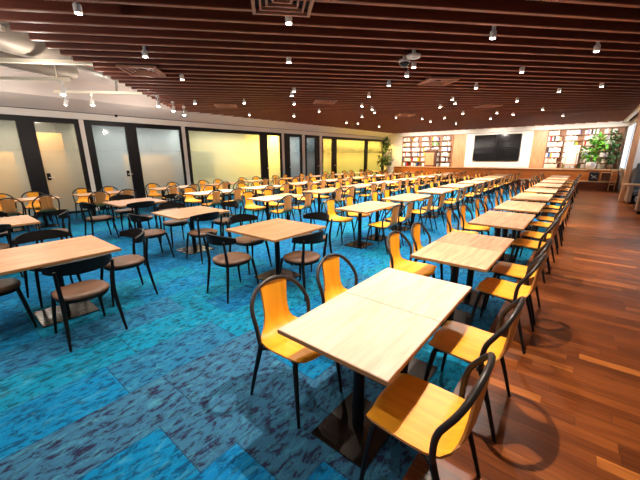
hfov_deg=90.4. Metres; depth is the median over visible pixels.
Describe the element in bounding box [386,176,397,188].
cafe chair
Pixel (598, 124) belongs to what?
trim
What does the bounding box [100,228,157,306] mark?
chair
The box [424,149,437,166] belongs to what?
lectern
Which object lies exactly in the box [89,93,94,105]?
track spotlight
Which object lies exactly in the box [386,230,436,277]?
cafe chair
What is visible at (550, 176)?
dining table
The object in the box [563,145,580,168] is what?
easel
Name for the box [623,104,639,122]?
trim
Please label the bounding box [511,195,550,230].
dining table
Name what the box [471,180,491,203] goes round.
cafe chair
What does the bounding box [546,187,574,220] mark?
cafe chair
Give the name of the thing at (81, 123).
trim
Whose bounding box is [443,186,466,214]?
cafe chair
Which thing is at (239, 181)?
cafe chair
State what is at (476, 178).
dining table
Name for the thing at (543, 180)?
dining table
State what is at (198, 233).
chair
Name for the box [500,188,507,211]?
cafe chair
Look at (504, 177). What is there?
cafe chair
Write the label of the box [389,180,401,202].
cafe chair
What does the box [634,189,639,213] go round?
bench
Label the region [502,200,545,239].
dining table
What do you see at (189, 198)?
cafe chair
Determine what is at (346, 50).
ceiling slats
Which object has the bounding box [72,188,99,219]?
cafe chair
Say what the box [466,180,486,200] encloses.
dining table
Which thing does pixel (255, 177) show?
cafe chair
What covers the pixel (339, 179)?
cafe chair
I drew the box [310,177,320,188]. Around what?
cafe chair
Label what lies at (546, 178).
dining table
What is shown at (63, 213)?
chair
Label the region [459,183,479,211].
cafe chair
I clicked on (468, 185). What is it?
dining table
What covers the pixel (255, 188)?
dining table
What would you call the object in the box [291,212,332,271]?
chair
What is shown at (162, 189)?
dining table
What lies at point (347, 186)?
dining table
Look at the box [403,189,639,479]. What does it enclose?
floor
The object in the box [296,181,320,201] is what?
dining table
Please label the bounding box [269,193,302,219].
dining table
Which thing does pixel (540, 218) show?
cafe chair
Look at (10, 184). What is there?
board
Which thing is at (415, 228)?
cafe chair
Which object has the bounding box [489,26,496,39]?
ceiling spotlight
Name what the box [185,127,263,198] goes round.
window
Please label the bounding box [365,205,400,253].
cafe chair
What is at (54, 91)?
rail
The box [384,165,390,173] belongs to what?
pot
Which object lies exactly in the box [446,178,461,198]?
cafe chair
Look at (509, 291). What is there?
cafe chair
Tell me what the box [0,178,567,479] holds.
floor
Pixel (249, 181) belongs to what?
dining table
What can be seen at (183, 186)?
dining table
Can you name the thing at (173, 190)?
cafe chair
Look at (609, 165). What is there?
potted tree
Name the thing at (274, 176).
cafe chair
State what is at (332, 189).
dining table
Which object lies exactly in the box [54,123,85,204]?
wall partition
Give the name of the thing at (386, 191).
cafe chair
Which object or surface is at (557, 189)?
dining table
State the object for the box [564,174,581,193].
cafe chair
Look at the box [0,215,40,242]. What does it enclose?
square table
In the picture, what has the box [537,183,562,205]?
dining table
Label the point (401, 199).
dining table
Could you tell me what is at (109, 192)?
dining table
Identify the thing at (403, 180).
dining table
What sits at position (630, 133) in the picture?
window
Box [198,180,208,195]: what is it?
cafe chair
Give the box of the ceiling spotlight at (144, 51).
[142,45,147,57]
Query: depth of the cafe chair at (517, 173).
15.09 m
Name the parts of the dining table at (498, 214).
plate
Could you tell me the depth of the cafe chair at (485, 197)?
6.89 m
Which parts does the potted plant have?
pot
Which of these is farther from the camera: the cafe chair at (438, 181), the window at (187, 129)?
the window at (187, 129)
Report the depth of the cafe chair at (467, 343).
2.10 m
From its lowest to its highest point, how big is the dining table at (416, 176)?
0.720 m
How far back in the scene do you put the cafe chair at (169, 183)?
11.02 m
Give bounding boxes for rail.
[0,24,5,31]
[0,56,92,65]
[0,64,70,80]
[53,81,142,94]
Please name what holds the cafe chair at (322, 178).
on the floor at (166, 396)
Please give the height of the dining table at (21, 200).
0.720 m
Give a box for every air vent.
[116,63,165,75]
[214,102,236,107]
[251,0,313,17]
[313,98,337,103]
[395,114,415,116]
[418,75,459,85]
[473,103,502,107]
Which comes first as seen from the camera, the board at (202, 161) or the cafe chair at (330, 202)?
the cafe chair at (330, 202)
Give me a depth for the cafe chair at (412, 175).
15.33 m
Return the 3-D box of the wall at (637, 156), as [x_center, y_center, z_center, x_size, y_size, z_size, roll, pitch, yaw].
[12.312,-2.775,10.361,2.950,3.250,0.200,11,19,38]
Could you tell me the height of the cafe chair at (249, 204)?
0.847 m
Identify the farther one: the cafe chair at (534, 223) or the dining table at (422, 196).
the dining table at (422, 196)
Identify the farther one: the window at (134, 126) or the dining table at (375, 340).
the window at (134, 126)
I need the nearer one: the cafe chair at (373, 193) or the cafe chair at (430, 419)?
the cafe chair at (430, 419)
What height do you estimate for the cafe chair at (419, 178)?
0.847 m
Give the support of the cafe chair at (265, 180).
on the floor at (166, 396)
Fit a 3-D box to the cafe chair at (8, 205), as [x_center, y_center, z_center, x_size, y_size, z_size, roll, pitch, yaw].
[-6.996,-0.546,7.153,0.506,0.847,0.525,11,19,37]
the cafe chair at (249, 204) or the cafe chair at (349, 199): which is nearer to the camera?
the cafe chair at (349, 199)
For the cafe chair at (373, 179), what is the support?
on the floor at (166, 396)
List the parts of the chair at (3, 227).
backrest, leg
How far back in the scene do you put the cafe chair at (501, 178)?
12.38 m
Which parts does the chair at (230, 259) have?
leg, backrest, leg, seat frame, leg, leg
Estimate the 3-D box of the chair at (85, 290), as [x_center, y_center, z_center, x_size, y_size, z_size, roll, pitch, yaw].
[-2.276,0.523,3.053,0.526,0.811,0.543,10,18,35]
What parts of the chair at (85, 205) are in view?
leg, backrest, leg, seat frame, leg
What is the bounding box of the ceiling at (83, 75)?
[0,22,130,87]
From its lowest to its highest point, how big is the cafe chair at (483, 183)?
0.847 m
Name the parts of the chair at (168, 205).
leg, leg, backrest, seat frame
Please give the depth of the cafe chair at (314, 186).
9.88 m
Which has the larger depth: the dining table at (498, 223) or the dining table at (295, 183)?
the dining table at (295, 183)
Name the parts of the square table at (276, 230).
plate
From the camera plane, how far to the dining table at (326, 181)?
12.81 m
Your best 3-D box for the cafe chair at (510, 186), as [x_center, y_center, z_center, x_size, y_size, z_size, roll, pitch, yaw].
[5.602,-1.125,9.012,0.506,0.847,0.525,11,19,37]
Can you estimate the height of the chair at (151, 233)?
0.811 m
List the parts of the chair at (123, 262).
leg, leg, seat frame, backrest, leg, leg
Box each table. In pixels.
[0,198,25,231]
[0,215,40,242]
[0,235,121,327]
[20,196,60,228]
[72,193,107,221]
[102,198,166,229]
[106,190,134,217]
[147,187,177,202]
[151,206,229,254]
[172,185,189,208]
[184,191,211,205]
[200,183,221,189]
[210,189,234,216]
[225,218,325,281]
[242,186,266,210]
[244,180,262,195]
[247,196,283,219]
[261,185,283,208]
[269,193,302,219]
[277,292,440,468]
[284,182,307,203]
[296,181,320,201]
[302,189,335,211]
[316,180,337,198]
[319,188,348,213]
[335,204,384,248]
[340,185,368,204]
[343,177,361,193]
[345,268,471,386]
[354,184,378,201]
[356,201,400,241]
[370,181,394,201]
[379,180,402,200]
[381,196,421,231]
[393,179,414,192]
[396,193,431,225]
[410,241,502,325]
[411,176,430,193]
[415,189,448,218]
[426,188,456,214]
[436,231,513,307]
[439,185,467,209]
[447,183,473,206]
[457,181,481,202]
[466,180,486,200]
[468,216,529,272]
[471,179,493,197]
[476,178,496,195]
[480,210,535,262]
[482,176,500,193]
[493,204,542,248]
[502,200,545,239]
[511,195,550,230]
[518,193,553,225]
[524,189,556,217]
[528,187,558,214]
[533,184,561,208]
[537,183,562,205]
[540,181,564,202]
[543,180,565,199]
[545,178,567,196]
[550,176,569,192]
[623,183,639,207]
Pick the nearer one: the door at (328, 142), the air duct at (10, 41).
the air duct at (10, 41)
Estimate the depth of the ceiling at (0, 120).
12.92 m
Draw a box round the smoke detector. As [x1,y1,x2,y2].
[406,49,420,59]
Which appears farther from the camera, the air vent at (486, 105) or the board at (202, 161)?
the board at (202, 161)
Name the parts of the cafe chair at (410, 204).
leg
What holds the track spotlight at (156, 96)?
attached to the ceiling slats
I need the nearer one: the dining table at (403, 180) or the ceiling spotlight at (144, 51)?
the ceiling spotlight at (144, 51)
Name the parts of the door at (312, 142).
pane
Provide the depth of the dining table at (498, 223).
4.63 m
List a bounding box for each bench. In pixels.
[389,166,618,190]
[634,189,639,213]
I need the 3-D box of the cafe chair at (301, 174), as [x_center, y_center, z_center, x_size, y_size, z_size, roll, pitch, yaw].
[-0.751,-2.931,16.008,0.506,0.847,0.525,12,19,39]
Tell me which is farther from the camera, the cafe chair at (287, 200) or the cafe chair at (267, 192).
the cafe chair at (267, 192)
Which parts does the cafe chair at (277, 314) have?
leg, under frame, leg, leg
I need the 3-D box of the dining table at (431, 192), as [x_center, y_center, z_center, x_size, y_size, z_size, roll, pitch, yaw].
[3.087,-0.997,8.829,0.698,0.720,0.662,11,19,38]
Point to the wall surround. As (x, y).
(527, 137)
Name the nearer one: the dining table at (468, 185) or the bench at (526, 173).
the dining table at (468, 185)
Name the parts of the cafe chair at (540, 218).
leg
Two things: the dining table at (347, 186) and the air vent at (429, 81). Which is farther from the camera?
the dining table at (347, 186)
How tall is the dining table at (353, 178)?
0.720 m
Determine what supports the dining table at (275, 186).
on the floor at (166, 396)
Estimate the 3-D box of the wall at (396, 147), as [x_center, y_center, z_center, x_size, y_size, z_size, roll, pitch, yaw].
[10.052,-5.687,20.163,19.400,3.900,0.150,11,19,38]
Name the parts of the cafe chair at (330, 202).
leg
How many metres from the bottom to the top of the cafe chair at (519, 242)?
0.847 m
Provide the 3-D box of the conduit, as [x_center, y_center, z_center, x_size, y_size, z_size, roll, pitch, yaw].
[-5.295,-4.016,8.263,0.060,0.100,1.693,-9,17,-30]
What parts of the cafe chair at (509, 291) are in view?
leg, leg, under frame, leg, leg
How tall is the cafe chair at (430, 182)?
0.847 m
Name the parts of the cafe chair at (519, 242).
leg, leg, leg, leg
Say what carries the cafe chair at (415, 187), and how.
on the floor at (166, 396)
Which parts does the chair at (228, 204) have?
backrest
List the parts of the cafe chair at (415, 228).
leg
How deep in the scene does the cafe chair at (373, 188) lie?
9.90 m
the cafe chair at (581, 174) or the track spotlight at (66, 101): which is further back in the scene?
the cafe chair at (581, 174)
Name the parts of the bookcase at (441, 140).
shelf, shelf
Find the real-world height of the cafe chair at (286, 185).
0.847 m
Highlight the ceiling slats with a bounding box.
[0,0,639,133]
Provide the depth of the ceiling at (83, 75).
8.29 m
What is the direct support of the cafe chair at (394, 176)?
on the floor at (166, 396)
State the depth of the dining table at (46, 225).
7.95 m
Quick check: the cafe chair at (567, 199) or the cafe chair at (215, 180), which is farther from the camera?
the cafe chair at (215, 180)
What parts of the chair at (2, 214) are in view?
backrest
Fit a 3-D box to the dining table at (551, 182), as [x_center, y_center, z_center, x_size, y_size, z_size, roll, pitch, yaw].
[8.351,-1.739,11.499,0.698,0.720,0.662,11,19,38]
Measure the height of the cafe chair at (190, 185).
0.847 m
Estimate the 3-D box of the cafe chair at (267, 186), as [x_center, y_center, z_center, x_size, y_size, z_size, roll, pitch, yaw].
[-1.694,-1.300,9.863,0.506,0.847,0.525,11,18,36]
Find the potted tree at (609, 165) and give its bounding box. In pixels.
[602,130,623,168]
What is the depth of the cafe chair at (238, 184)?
10.56 m
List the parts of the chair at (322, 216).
leg, backrest, leg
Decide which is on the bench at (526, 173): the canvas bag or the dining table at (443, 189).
the canvas bag
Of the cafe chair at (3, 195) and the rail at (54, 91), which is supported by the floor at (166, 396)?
the cafe chair at (3, 195)
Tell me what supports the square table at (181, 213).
on the floor at (166, 396)
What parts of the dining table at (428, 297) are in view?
plate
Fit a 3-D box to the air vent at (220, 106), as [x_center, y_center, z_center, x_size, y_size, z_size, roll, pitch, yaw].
[-2.872,-4.122,9.707,0.620,0.075,0.620,-3,15,-8]
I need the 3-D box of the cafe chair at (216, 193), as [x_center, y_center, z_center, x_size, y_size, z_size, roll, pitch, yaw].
[-2.875,-0.928,8.489,0.506,0.847,0.525,11,18,36]
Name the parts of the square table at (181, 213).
plate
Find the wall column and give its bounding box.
[618,111,639,200]
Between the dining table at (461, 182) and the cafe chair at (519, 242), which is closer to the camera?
the cafe chair at (519, 242)
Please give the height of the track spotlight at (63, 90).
0.284 m
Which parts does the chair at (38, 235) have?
leg, leg, backrest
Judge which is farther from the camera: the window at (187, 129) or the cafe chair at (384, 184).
the window at (187, 129)
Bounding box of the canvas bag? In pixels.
[588,171,599,180]
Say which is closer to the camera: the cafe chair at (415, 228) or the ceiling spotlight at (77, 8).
the ceiling spotlight at (77, 8)
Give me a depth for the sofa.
10.97 m
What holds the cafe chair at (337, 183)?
on the floor at (166, 396)
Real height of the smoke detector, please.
0.350 m
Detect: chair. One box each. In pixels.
[0,193,22,227]
[0,198,29,237]
[0,211,13,247]
[0,224,23,277]
[0,278,37,327]
[12,229,81,307]
[21,191,53,225]
[32,195,65,229]
[36,209,72,243]
[41,253,127,351]
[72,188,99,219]
[79,202,119,237]
[88,191,115,223]
[100,186,124,214]
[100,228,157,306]
[109,194,142,230]
[116,189,139,219]
[126,201,158,237]
[127,213,173,264]
[145,183,161,208]
[156,194,184,229]
[156,202,190,248]
[162,185,182,207]
[166,182,187,205]
[181,184,201,206]
[181,187,200,207]
[186,211,222,263]
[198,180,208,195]
[202,190,225,222]
[202,232,259,303]
[203,185,225,208]
[211,201,243,237]
[213,179,224,197]
[217,181,231,206]
[223,188,245,217]
[225,214,271,274]
[229,180,244,199]
[236,182,254,208]
[238,177,252,190]
[241,191,266,224]
[250,275,342,428]
[251,181,263,205]
[252,176,262,195]
[255,185,274,211]
[259,178,268,189]
[261,189,285,220]
[269,195,294,220]
[271,177,281,193]
[272,175,279,189]
[274,183,291,208]
[278,179,293,200]
[278,229,327,301]
[282,174,292,188]
[289,192,314,223]
[291,178,306,193]
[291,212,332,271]
[294,185,315,213]
[299,173,305,187]
[302,181,314,200]
[309,184,329,211]
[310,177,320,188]
[316,253,357,303]
[317,180,326,199]
[320,176,334,194]
[321,188,344,216]
[324,198,354,244]
[328,178,342,195]
[334,181,348,201]
[335,186,355,215]
[342,195,371,237]
[343,180,360,202]
[357,183,376,203]
[359,352,495,479]
[361,178,377,200]
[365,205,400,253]
[368,182,386,200]
[368,191,391,225]
[370,177,385,197]
[380,189,404,223]
[381,200,413,245]
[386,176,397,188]
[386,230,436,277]
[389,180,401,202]
[391,175,404,193]
[393,179,408,193]
[402,185,424,216]
[404,195,433,234]
[410,177,420,193]
[411,173,422,189]
[411,222,451,279]
[413,176,427,194]
[413,184,426,213]
[418,192,445,229]
[423,175,437,189]
[424,296,525,442]
[426,181,445,205]
[436,180,451,205]
[437,188,461,220]
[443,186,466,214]
[445,208,477,233]
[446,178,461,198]
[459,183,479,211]
[459,204,489,235]
[464,182,484,208]
[469,253,546,353]
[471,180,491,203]
[472,198,500,235]
[478,179,495,200]
[478,195,502,234]
[484,239,552,324]
[486,177,502,194]
[490,176,505,194]
[495,190,514,212]
[497,175,510,192]
[498,174,513,191]
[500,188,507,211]
[503,173,518,189]
[506,185,527,213]
[508,219,559,282]
[509,183,528,211]
[514,212,562,265]
[521,181,536,193]
[525,204,567,254]
[532,200,571,245]
[538,194,570,233]
[541,192,572,227]
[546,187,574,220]
[550,186,574,214]
[553,183,575,210]
[554,181,577,207]
[558,179,577,202]
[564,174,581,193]
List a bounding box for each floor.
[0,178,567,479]
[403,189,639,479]
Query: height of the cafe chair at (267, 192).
0.847 m
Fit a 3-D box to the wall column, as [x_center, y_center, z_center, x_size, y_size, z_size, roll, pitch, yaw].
[11.129,-3.023,11.331,0.150,3.250,0.350,11,19,38]
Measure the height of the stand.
0.980 m
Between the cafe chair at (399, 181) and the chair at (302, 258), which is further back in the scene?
the cafe chair at (399, 181)
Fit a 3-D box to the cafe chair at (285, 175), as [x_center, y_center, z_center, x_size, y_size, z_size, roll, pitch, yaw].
[-1.495,-2.692,15.124,0.506,0.847,0.525,11,19,37]
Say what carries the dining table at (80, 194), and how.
on the floor at (166, 396)
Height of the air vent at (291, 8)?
0.075 m
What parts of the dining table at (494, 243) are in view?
plate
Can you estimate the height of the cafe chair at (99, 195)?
0.847 m
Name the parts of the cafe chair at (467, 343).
leg, leg, under frame, leg, leg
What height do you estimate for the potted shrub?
1.554 m
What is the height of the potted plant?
1.800 m
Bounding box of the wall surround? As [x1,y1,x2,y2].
[464,131,533,167]
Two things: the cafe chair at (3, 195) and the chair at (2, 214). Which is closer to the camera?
the chair at (2, 214)
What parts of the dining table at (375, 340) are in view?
plate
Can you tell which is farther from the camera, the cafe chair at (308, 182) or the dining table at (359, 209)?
the cafe chair at (308, 182)
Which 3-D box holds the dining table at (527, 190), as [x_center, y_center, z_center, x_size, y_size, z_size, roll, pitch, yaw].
[6.006,-0.992,8.736,0.698,0.720,0.662,11,19,38]
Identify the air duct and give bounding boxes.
[0,23,117,80]
[0,51,78,79]
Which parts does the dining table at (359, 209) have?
plate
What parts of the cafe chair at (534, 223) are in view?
leg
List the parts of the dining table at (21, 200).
plate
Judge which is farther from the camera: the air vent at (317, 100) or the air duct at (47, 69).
the air vent at (317, 100)
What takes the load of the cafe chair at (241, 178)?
on the floor at (166, 396)
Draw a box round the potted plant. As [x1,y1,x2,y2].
[577,132,613,168]
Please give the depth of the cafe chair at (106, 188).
9.58 m
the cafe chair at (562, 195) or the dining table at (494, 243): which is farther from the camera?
the cafe chair at (562, 195)
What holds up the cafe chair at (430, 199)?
on the floor at (166, 396)
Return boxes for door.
[17,115,93,216]
[83,120,141,209]
[261,132,282,189]
[284,133,302,186]
[305,135,319,186]
[322,136,335,183]
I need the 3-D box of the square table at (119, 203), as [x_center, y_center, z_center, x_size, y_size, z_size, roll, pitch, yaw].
[-4.150,-0.518,7.212,0.983,0.720,0.983,11,19,38]
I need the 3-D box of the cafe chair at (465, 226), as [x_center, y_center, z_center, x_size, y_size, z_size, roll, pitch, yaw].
[2.694,-0.194,5.566,0.506,0.847,0.525,12,19,40]
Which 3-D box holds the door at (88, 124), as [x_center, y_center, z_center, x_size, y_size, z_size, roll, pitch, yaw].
[-6.813,-2.466,10.580,0.172,2.800,1.360,11,19,38]
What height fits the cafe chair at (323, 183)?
0.847 m
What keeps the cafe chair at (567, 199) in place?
on the floor at (572, 410)
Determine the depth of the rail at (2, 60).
5.28 m
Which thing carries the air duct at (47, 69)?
hanging from the ceiling at (83, 75)
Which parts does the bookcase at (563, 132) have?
shelf, shelf, shelf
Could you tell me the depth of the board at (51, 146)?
10.11 m
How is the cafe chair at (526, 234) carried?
on the floor at (572, 410)
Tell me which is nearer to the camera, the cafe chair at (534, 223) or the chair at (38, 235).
the chair at (38, 235)
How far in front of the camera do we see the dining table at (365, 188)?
10.86 m
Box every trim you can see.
[0,106,384,139]
[1,106,374,136]
[78,119,99,210]
[181,126,190,185]
[281,133,284,174]
[302,135,305,186]
[320,136,321,179]
[384,121,630,137]
[451,134,466,166]
[529,130,548,167]
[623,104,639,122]
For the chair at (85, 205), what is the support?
on the floor at (166, 396)
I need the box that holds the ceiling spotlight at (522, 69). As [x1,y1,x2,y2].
[519,67,524,72]
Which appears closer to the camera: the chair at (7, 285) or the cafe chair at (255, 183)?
the chair at (7, 285)
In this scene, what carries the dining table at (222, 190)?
on the floor at (166, 396)
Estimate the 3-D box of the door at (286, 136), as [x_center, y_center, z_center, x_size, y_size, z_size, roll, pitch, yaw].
[-1.400,-4.191,16.957,0.172,2.800,1.360,11,19,38]
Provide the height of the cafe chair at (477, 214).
0.847 m
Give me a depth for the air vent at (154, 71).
5.69 m
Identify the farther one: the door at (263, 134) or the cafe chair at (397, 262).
the door at (263, 134)
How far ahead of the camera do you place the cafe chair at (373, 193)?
7.76 m
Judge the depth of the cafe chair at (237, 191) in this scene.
8.76 m
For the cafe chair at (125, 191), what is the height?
0.847 m
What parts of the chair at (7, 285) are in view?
seat frame, leg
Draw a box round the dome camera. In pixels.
[399,56,409,66]
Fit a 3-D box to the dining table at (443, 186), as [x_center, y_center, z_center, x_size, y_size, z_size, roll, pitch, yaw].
[4.247,-1.366,10.195,0.698,0.720,0.662,11,19,38]
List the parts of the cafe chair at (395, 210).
leg, leg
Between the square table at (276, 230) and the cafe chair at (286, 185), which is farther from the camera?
the cafe chair at (286, 185)
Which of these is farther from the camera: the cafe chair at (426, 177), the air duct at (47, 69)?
the cafe chair at (426, 177)
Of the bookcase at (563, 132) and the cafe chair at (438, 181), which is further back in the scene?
the bookcase at (563, 132)
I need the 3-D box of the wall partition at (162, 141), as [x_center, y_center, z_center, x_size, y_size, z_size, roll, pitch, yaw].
[-6.364,-3.229,13.354,2.740,2.850,0.080,11,19,38]
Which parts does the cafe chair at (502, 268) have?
leg, under frame, leg, leg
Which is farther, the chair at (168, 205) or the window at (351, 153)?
the window at (351, 153)
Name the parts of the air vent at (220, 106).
frame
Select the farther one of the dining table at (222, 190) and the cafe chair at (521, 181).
the cafe chair at (521, 181)
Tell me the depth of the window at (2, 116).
8.77 m
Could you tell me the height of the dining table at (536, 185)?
0.720 m
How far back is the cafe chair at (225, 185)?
11.04 m
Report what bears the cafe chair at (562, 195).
on the floor at (572, 410)
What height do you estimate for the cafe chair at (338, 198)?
0.847 m
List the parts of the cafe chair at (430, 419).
leg, under frame, leg, leg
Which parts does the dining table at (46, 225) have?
plate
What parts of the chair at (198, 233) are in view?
leg, leg, backrest, leg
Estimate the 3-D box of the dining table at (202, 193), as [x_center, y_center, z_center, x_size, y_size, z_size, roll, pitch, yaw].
[-3.232,-0.944,8.796,0.698,0.720,0.662,11,19,38]
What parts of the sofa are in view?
panel, seat, backrest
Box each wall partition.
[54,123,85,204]
[148,129,184,197]
[246,134,279,188]
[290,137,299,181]
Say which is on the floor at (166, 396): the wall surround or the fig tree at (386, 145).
the fig tree at (386, 145)
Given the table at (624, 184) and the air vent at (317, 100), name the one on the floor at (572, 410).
the table at (624, 184)
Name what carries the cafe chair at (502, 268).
on the floor at (572, 410)
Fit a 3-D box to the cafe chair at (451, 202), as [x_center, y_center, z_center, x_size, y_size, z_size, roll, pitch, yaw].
[3.480,-0.980,8.517,0.506,0.847,0.525,10,18,35]
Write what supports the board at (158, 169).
on the floor at (166, 396)
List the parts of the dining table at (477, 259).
plate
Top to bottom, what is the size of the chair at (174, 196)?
0.811 m
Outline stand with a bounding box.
[607,170,618,191]
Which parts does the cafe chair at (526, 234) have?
leg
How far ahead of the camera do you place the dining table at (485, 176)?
14.12 m
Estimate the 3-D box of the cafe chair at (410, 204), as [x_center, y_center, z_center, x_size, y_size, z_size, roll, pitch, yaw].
[1.555,-0.375,6.282,0.506,0.847,0.525,11,19,37]
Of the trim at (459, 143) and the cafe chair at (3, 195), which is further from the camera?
the trim at (459, 143)
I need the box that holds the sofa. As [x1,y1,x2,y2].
[624,163,639,203]
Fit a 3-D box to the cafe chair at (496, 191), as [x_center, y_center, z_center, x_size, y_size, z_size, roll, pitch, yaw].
[4.439,-0.752,7.632,0.506,0.847,0.525,11,19,38]
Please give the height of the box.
0.420 m
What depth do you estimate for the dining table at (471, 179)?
12.74 m
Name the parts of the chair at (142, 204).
backrest, leg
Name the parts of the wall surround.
panel, panel, panel, panel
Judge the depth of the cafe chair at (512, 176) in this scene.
14.27 m
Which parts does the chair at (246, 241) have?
leg, backrest, leg, seat frame, leg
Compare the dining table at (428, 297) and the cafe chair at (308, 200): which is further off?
the cafe chair at (308, 200)
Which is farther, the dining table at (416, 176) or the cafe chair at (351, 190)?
the dining table at (416, 176)
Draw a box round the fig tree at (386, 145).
[376,137,393,176]
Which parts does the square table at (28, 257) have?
plate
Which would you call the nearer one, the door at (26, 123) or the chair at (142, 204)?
the chair at (142, 204)
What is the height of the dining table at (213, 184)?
0.720 m
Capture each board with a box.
[0,152,27,213]
[36,133,74,209]
[122,155,173,199]
[191,151,214,178]
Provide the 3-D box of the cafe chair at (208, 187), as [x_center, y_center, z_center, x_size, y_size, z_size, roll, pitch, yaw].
[-3.182,-1.219,9.598,0.506,0.847,0.525,11,19,38]
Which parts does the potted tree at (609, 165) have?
pot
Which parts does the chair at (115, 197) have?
backrest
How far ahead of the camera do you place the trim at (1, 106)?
11.17 m
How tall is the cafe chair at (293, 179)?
0.847 m
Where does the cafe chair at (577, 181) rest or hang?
on the floor at (572, 410)
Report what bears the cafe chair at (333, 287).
on the floor at (166, 396)
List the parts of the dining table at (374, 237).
plate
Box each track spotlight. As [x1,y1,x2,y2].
[59,81,65,95]
[63,94,68,105]
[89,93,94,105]
[155,95,159,106]
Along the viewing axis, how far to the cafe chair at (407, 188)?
9.15 m
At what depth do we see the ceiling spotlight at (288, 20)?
3.56 m
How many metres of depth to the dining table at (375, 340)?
1.84 m
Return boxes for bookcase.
[401,134,453,166]
[542,126,625,168]
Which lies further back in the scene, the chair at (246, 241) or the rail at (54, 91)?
the rail at (54, 91)
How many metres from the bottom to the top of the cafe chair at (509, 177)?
0.847 m
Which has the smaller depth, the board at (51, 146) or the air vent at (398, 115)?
the board at (51, 146)
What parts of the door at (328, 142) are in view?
pane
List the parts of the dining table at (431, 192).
plate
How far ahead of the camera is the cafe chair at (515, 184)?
9.55 m
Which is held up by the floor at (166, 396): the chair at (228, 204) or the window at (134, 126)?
the chair at (228, 204)
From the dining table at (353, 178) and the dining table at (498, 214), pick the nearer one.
the dining table at (498, 214)
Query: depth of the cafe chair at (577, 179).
11.19 m
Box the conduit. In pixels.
[115,81,117,90]
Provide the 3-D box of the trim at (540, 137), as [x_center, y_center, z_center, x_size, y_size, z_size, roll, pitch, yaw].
[12.421,-5.150,18.050,0.670,2.050,0.220,11,19,38]
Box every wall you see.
[0,69,391,136]
[0,121,248,205]
[383,126,628,181]
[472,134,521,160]
[616,116,637,192]
[629,138,639,182]
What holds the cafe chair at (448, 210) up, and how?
on the floor at (166, 396)
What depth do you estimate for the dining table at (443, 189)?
9.27 m
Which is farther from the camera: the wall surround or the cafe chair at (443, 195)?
the wall surround
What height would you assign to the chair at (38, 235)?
0.811 m
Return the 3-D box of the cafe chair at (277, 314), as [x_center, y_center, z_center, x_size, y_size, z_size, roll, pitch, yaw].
[-0.167,0.709,2.227,0.506,0.847,0.525,13,20,41]
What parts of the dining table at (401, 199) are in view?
plate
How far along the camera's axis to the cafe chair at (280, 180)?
11.93 m
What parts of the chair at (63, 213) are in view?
backrest, leg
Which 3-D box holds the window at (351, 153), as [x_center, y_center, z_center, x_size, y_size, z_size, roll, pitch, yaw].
[2.143,-5.335,21.194,0.090,2.800,3.680,11,19,38]
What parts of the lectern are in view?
panel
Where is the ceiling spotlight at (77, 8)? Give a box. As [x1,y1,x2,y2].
[72,2,82,14]
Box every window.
[0,114,40,217]
[131,123,186,203]
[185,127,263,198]
[336,137,367,181]
[367,139,383,177]
[619,120,636,171]
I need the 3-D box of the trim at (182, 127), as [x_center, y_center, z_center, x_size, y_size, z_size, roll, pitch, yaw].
[-5.254,-2.979,12.480,0.110,2.800,0.140,11,19,38]
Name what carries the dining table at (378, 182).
on the floor at (166, 396)
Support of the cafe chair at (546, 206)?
on the floor at (572, 410)
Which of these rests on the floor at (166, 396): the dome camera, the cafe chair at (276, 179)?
the cafe chair at (276, 179)
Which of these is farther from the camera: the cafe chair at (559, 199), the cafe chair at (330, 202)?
the cafe chair at (559, 199)
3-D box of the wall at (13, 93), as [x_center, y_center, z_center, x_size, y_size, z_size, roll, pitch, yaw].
[-2.368,-5.593,14.560,1.100,0.750,24.000,11,19,38]
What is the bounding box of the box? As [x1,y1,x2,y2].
[600,172,612,181]
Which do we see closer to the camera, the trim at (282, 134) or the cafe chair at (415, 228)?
the cafe chair at (415, 228)
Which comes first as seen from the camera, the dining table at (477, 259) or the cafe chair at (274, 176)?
the dining table at (477, 259)
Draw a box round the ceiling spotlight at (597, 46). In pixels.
[593,42,600,52]
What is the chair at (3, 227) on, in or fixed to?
on the floor at (166, 396)
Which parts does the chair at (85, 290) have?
leg, leg, backrest, seat frame, leg, leg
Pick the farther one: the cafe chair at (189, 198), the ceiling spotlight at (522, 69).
the cafe chair at (189, 198)
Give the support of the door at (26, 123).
in the wall partition at (67, 131)
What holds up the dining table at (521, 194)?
on the floor at (166, 396)
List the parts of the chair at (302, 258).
leg, leg, seat frame, leg, backrest, leg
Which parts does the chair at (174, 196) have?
backrest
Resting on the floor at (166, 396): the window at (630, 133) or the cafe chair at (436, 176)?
the cafe chair at (436, 176)
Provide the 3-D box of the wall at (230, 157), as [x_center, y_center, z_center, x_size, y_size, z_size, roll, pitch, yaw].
[-5.182,-4.247,16.977,0.200,2.950,24.500,11,19,38]
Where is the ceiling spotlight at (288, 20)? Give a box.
[285,16,291,24]
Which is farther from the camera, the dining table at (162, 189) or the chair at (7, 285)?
the dining table at (162, 189)
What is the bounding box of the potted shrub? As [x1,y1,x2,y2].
[383,157,390,173]
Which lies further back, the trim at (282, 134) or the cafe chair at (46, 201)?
the trim at (282, 134)
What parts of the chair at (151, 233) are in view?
leg, backrest, leg, seat frame, leg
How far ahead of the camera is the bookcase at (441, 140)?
21.91 m
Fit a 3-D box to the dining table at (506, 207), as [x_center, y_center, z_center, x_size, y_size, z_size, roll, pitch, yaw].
[3.699,-0.258,6.018,0.698,0.720,0.662,11,19,38]
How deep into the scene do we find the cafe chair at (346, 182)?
11.22 m

